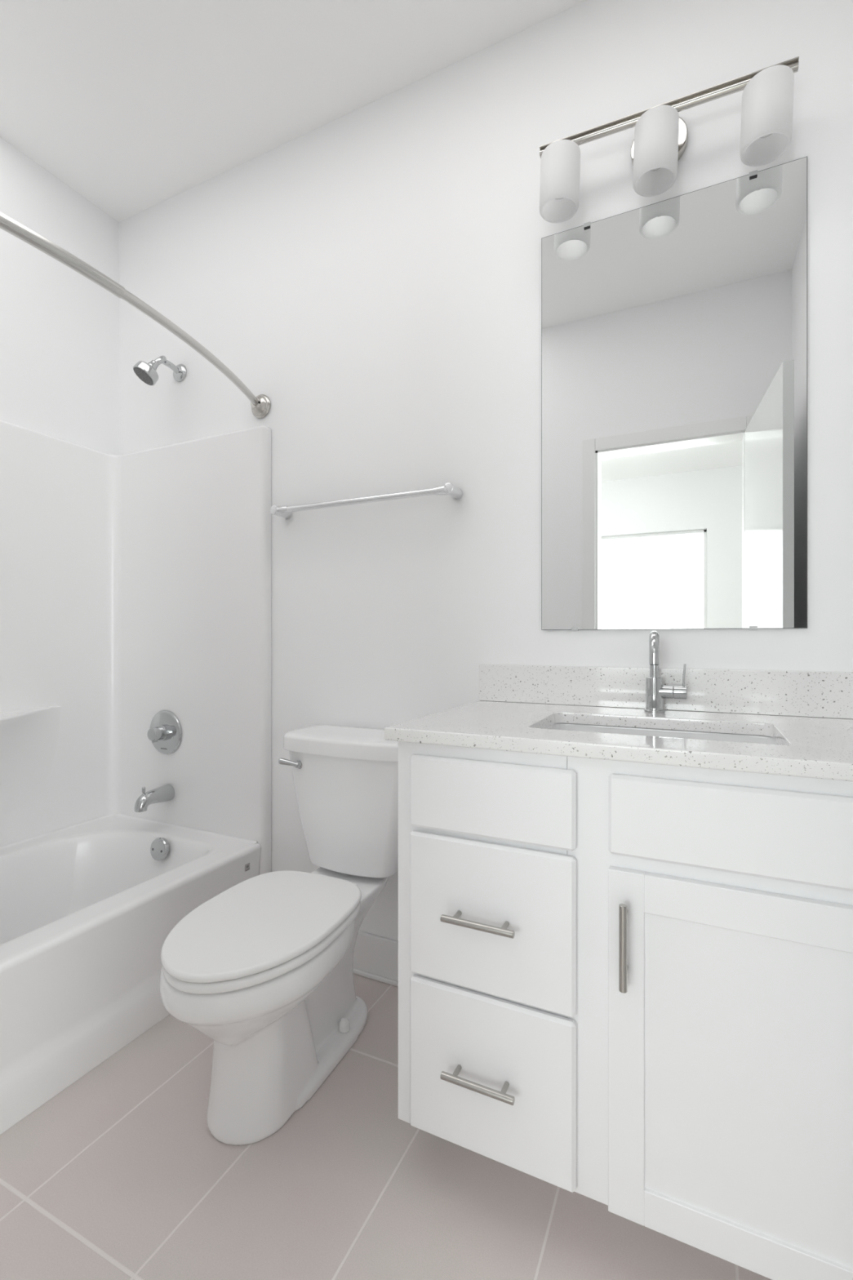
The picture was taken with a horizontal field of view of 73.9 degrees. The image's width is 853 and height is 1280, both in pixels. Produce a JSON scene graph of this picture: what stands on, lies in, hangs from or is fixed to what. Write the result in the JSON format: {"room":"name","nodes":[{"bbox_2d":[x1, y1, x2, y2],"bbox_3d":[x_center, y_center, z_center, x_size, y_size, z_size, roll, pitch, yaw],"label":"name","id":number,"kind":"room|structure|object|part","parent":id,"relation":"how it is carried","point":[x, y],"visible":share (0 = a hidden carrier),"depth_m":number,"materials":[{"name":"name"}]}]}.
{"room":"bathroom","nodes":[
{"label":"bathroom","id":0,"kind":"room"},
{"bbox_2d":[0,137,119,454],"bbox_3d":[-1.622,-0.317,1.626,0.100,2.743,1.535,0,0,26],"label":"wall","id":1,"kind":"structure","parent":0,"point":[60,328],"depth_m":2.07,"materials":[{"name":"white paint"}]},
{"bbox_2d":[0,0,586,222],"bbox_3d":[-0.832,-1.738,-0.581,4.400,0.100,5.035,0,0,26],"label":"ceiling","id":2,"kind":"structure","parent":0,"point":[133,105],"depth_m":1.68,"materials":[{"name":"white paint"}]},
{"bbox_2d":[0,973,772,1279],"bbox_3d":[-0.439,1.105,1.083,2.705,0.100,1.695,0,0,26],"label":"floor","id":3,"kind":"structure","parent":0,"point":[122,1174],"depth_m":1.07,"materials":[{"name":"tile"}]},
{"bbox_2d":[0,419,271,1134],"bbox_3d":[-1.221,0.162,1.434,0.788,1.787,1.533,0,0,26],"label":"bathtub","id":4,"kind":"object","parent":3,"relation":"on","point":[136,586],"visible":0.93,"depth_m":1.99,"materials":[{"name":"white plastic"}]},
{"bbox_2d":[0,813,261,1134],"bbox_3d":[-1.215,0.872,1.429,0.749,0.365,1.461,0,0,26],"label":"tub","id":5,"kind":"object","parent":4,"relation":"in","point":[87,912],"depth_m":1.53,"materials":[{"name":"white ceramic"}]},
{"bbox_2d":[134,783,174,812],"bbox_3d":[-0.992,0.569,2.056,0.062,0.082,0.139,0,0,26],"label":"tub spout","id":6,"kind":"object","parent":4,"relation":"attached to","point":[166,793],"visible":1,"depth_m":2.04,"materials":[{"name":"silver metal"}]},
{"bbox_3d":[-1.009,0.544,2.022,0.012,0.034,0.012,0,0,26],"label":"diverter knob","id":7,"kind":"part","parent":6,"relation":"part of","materials":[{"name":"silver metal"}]},
{"bbox_2d":[150,837,168,861],"bbox_3d":[-0.925,0.728,1.964,0.077,0.077,0.027,0,0,26],"label":"overflow plate","id":8,"kind":"object","parent":4,"relation":"attached to","point":[159,848],"visible":1,"depth_m":1.95,"materials":[{"name":"silver metal"}]},
{"bbox_2d":[146,710,182,754],"bbox_3d":[-0.989,0.349,2.095,0.165,0.165,0.066,0,0,26],"label":"shower valve","id":9,"kind":"object","parent":4,"relation":"attached to","point":[165,732],"visible":1,"depth_m":2.10,"materials":[{"name":"silver metal"}]},
{"bbox_3d":[-0.992,0.349,2.090,0.060,0.060,0.054,0,0,26],"label":"handle","id":10,"kind":"part","parent":9,"relation":"part of","materials":[{"name":"silver metal"}]},
{"bbox_2d":[159,724,398,1145],"bbox_3d":[-0.321,0.666,1.419,0.454,0.778,0.770,0,0,26],"label":"toilet","id":11,"kind":"object","parent":3,"relation":"on","point":[262,968],"visible":0.94,"depth_m":1.28,"materials":[{"name":"white ceramic"}]},
{"bbox_3d":[-0.372,0.632,1.285,0.348,0.020,0.485,0,0,26],"label":"lid","id":12,"kind":"part","parent":11,"relation":"part of","materials":[{"name":"white plastic"}]},
{"bbox_3d":[-0.372,0.654,1.285,0.347,0.021,0.476,0,0,26],"label":"seat","id":13,"kind":"part","parent":11,"relation":"part of","materials":[{"name":"white plastic"}]},
{"bbox_3d":[-0.323,0.862,1.395,0.351,0.386,0.712,0,0,26],"label":"bowl","id":14,"kind":"part","parent":11,"relation":"part of","materials":[{"name":"white ceramic"}]},
{"bbox_3d":[-0.388,0.362,1.651,0.079,0.034,0.041,0,0,8],"label":"flush lever","id":15,"kind":"part","parent":11,"relation":"part of","materials":[{"name":"silver metal"}]},
{"bbox_3d":[-0.204,0.302,1.664,0.454,0.050,0.227,0,0,26],"label":"tank lid","id":16,"kind":"part","parent":11,"relation":"part of","materials":[{"name":"white ceramic"}]},
{"bbox_3d":[-0.203,0.491,1.667,0.400,0.343,0.208,0,0,26],"label":"tank","id":17,"kind":"part","parent":11,"relation":"part of","materials":[{"name":"white ceramic"}]},
{"bbox_2d":[398,741,852,1279],"bbox_3d":[0.465,0.628,1.151,0.929,0.852,0.589,0,0,26],"label":"vanity cabinet","id":18,"kind":"object","parent":3,"relation":"on","point":[627,987],"visible":0.98,"depth_m":0.92,"materials":[{"name":"white paint"}]},
{"bbox_3d":[0.095,0.799,1.022,0.137,0.013,0.038,0,0,26],"label":"bar pull","id":19,"kind":"part","parent":18,"relation":"part of","materials":[{"name":"silver metal"}]},
{"bbox_3d":[0.095,0.511,1.022,0.137,0.013,0.038,0,0,26],"label":"bar pull","id":20,"kind":"part","parent":18,"relation":"part of","materials":[{"name":"silver metal"}]},
{"bbox_3d":[0.113,0.805,1.044,0.320,0.293,0.017,0,0,26],"label":"drawer","id":21,"kind":"part","parent":18,"relation":"part of","materials":[{"name":"white paint"}]},
{"bbox_3d":[0.113,0.513,1.044,0.320,0.276,0.017,0,0,26],"label":"drawer","id":22,"kind":"part","parent":18,"relation":"part of","materials":[{"name":"white paint"}]},
{"bbox_3d":[0.113,0.295,1.044,0.320,0.139,0.017,0,0,26],"label":"drawer","id":23,"kind":"part","parent":18,"relation":"part of","materials":[{"name":"white paint"}]},
{"bbox_2d":[384,664,852,781],"bbox_3d":[0.464,0.137,1.169,0.948,0.128,0.558,0,0,26],"label":"countertop","id":24,"kind":"structure","parent":18,"relation":"on","point":[809,714],"depth_m":1.26,"materials":[{"name":"stone"}]},
{"bbox_2d":[546,722,779,745],"bbox_3d":[0.457,0.272,1.148,0.486,0.142,0.311,0,0,26],"label":"sink","id":25,"kind":"object","parent":24,"relation":"in","point":[743,738],"visible":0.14,"depth_m":1.26,"materials":[{"name":"white ceramic"}]},
{"bbox_2d":[644,631,687,712],"bbox_3d":[0.554,0.078,1.320,0.095,0.193,0.128,0,0,26],"label":"faucet","id":26,"kind":"object","parent":24,"relation":"on","point":[656,691],"visible":1,"depth_m":1.35,"materials":[{"name":"silver metal"}]},
{"bbox_3d":[0.532,0.041,1.323,0.022,0.119,0.116,0,0,22],"label":"spout","id":27,"kind":"part","parent":26,"relation":"part of","materials":[{"name":"silver metal"}]},
{"bbox_3d":[0.601,0.101,1.342,0.028,0.084,0.033,0,0,26],"label":"handle","id":28,"kind":"part","parent":26,"relation":"part of","materials":[{"name":"silver metal"}]},
{"bbox_3d":[0.319,0.492,0.915,0.013,0.137,0.038,0,0,26],"label":"bar pull","id":29,"kind":"part","parent":18,"relation":"part of","materials":[{"name":"silver metal"}]},
{"bbox_3d":[0.522,0.668,0.849,0.480,0.570,0.017,0,0,26],"label":"door","id":30,"kind":"part","parent":18,"relation":"part of","materials":[{"name":"white paint"}]},
{"bbox_3d":[0.522,0.668,0.849,0.380,0.470,0.006,0,0,26],"label":"door panel","id":31,"kind":"part","parent":18,"relation":"part of","materials":[{"name":"white paint"}]},
{"bbox_2d":[119,0,852,941],"bbox_3d":[-0.095,-0.317,1.802,2.705,2.743,0.100,0,0,26],"label":"wall","id":32,"kind":"structure","parent":0,"point":[373,273],"depth_m":1.69,"materials":[{"name":"white paint"}]},
{"bbox_2d":[0,211,271,418],"bbox_3d":[-0.845,-0.809,1.255,0.214,0.081,1.534,0,0,26],"label":"shower rod","id":33,"kind":"object","parent":32,"relation":"attached to","point":[260,405],"visible":1,"depth_m":1.31,"materials":[{"name":"grey metal"}]},
{"bbox_2d":[133,355,186,386],"bbox_3d":[-0.970,-0.973,2.057,0.085,0.133,0.194,0,0,26],"label":"shower","id":34,"kind":"object","parent":32,"relation":"attached to","point":[146,372],"visible":1,"depth_m":2.02,"materials":[{"name":"silver metal"}]},
{"bbox_3d":[-0.954,-1.001,2.080,0.043,0.059,0.137,0,0,8],"label":"arm","id":35,"kind":"part","parent":34,"relation":"part of","materials":[{"name":"silver metal"}]},
{"bbox_2d":[270,482,462,519],"bbox_3d":[-0.205,-0.424,1.759,0.657,0.033,0.072,0,0,26],"label":"towel bar","id":36,"kind":"object","parent":32,"relation":"attached to","point":[282,511],"visible":1,"depth_m":1.71,"materials":[{"name":"silver metal"}]},
{"bbox_3d":[-0.472,-0.424,1.887,0.066,0.033,0.072,0,0,26],"label":"post","id":37,"kind":"part","parent":36,"relation":"part of","materials":[{"name":"silver metal"}]},
{"bbox_3d":[0.061,-0.424,1.632,0.066,0.033,0.072,0,0,26],"label":"post","id":38,"kind":"part","parent":36,"relation":"part of","materials":[{"name":"silver metal"}]},
{"bbox_2d":[352,930,398,981],"bbox_3d":[-0.189,0.991,1.784,0.790,0.128,0.013,0,0,26],"label":"baseboard","id":39,"kind":"structure","parent":32,"relation":"attached to","point":[374,954],"depth_m":1.76,"materials":[{"name":"white paint"}]},
{"bbox_2d":[352,968,398,986],"bbox_3d":[-0.194,1.048,1.774,0.790,0.013,0.011,0,0,26],"label":"trim","id":40,"kind":"structure","parent":32,"relation":"attached to","point":[384,980],"depth_m":1.75,"materials":[{"name":"white paint"}]},
{"bbox_2d":[479,664,852,719],"bbox_3d":[0.580,0.124,1.412,0.948,0.102,0.019,0,0,26],"label":"backsplash","id":41,"kind":"structure","parent":32,"relation":"attached to","point":[816,694],"depth_m":1.37,"materials":[{"name":"stone"}]},
{"bbox_2d":[539,56,799,222],"bbox_3d":[0.555,-1.186,1.360,0.563,0.224,0.137,0,0,26],"label":"vanity light","id":42,"kind":"object","parent":32,"relation":"attached to","point":[660,140],"visible":1,"depth_m":1.30,"materials":[{"name":"white glass"}]},
{"bbox_3d":[0.339,-1.160,1.442,0.102,0.142,0.098,0,0,26],"label":"lamp shade","id":43,"kind":"part","parent":42,"relation":"part of","materials":[{"name":"white glass"}]},
{"bbox_3d":[0.543,-1.153,1.344,0.102,0.142,0.098,0,0,26],"label":"lamp shade","id":44,"kind":"part","parent":42,"relation":"part of","materials":[{"name":"white glass"}]},
{"bbox_3d":[0.747,-1.155,1.247,0.061,0.085,0.061,0,0,26],"label":"bulb","id":45,"kind":"part","parent":42,"relation":"part of","materials":[{"name":"white glass"}]},
{"bbox_3d":[0.748,-1.145,1.246,0.102,0.142,0.098,0,0,26],"label":"lamp shade","id":46,"kind":"part","parent":42,"relation":"part of","materials":[{"name":"white glass"}]},
{"bbox_2d":[541,156,807,631],"bbox_3d":[0.588,-0.558,1.415,0.608,1.074,0.008,0,0,26],"label":"mirror","id":47,"kind":"object","parent":32,"relation":"attached to","point":[674,330],"visible":1,"depth_m":1.40,"materials":[{"name":"silver mirror"}]}
]}

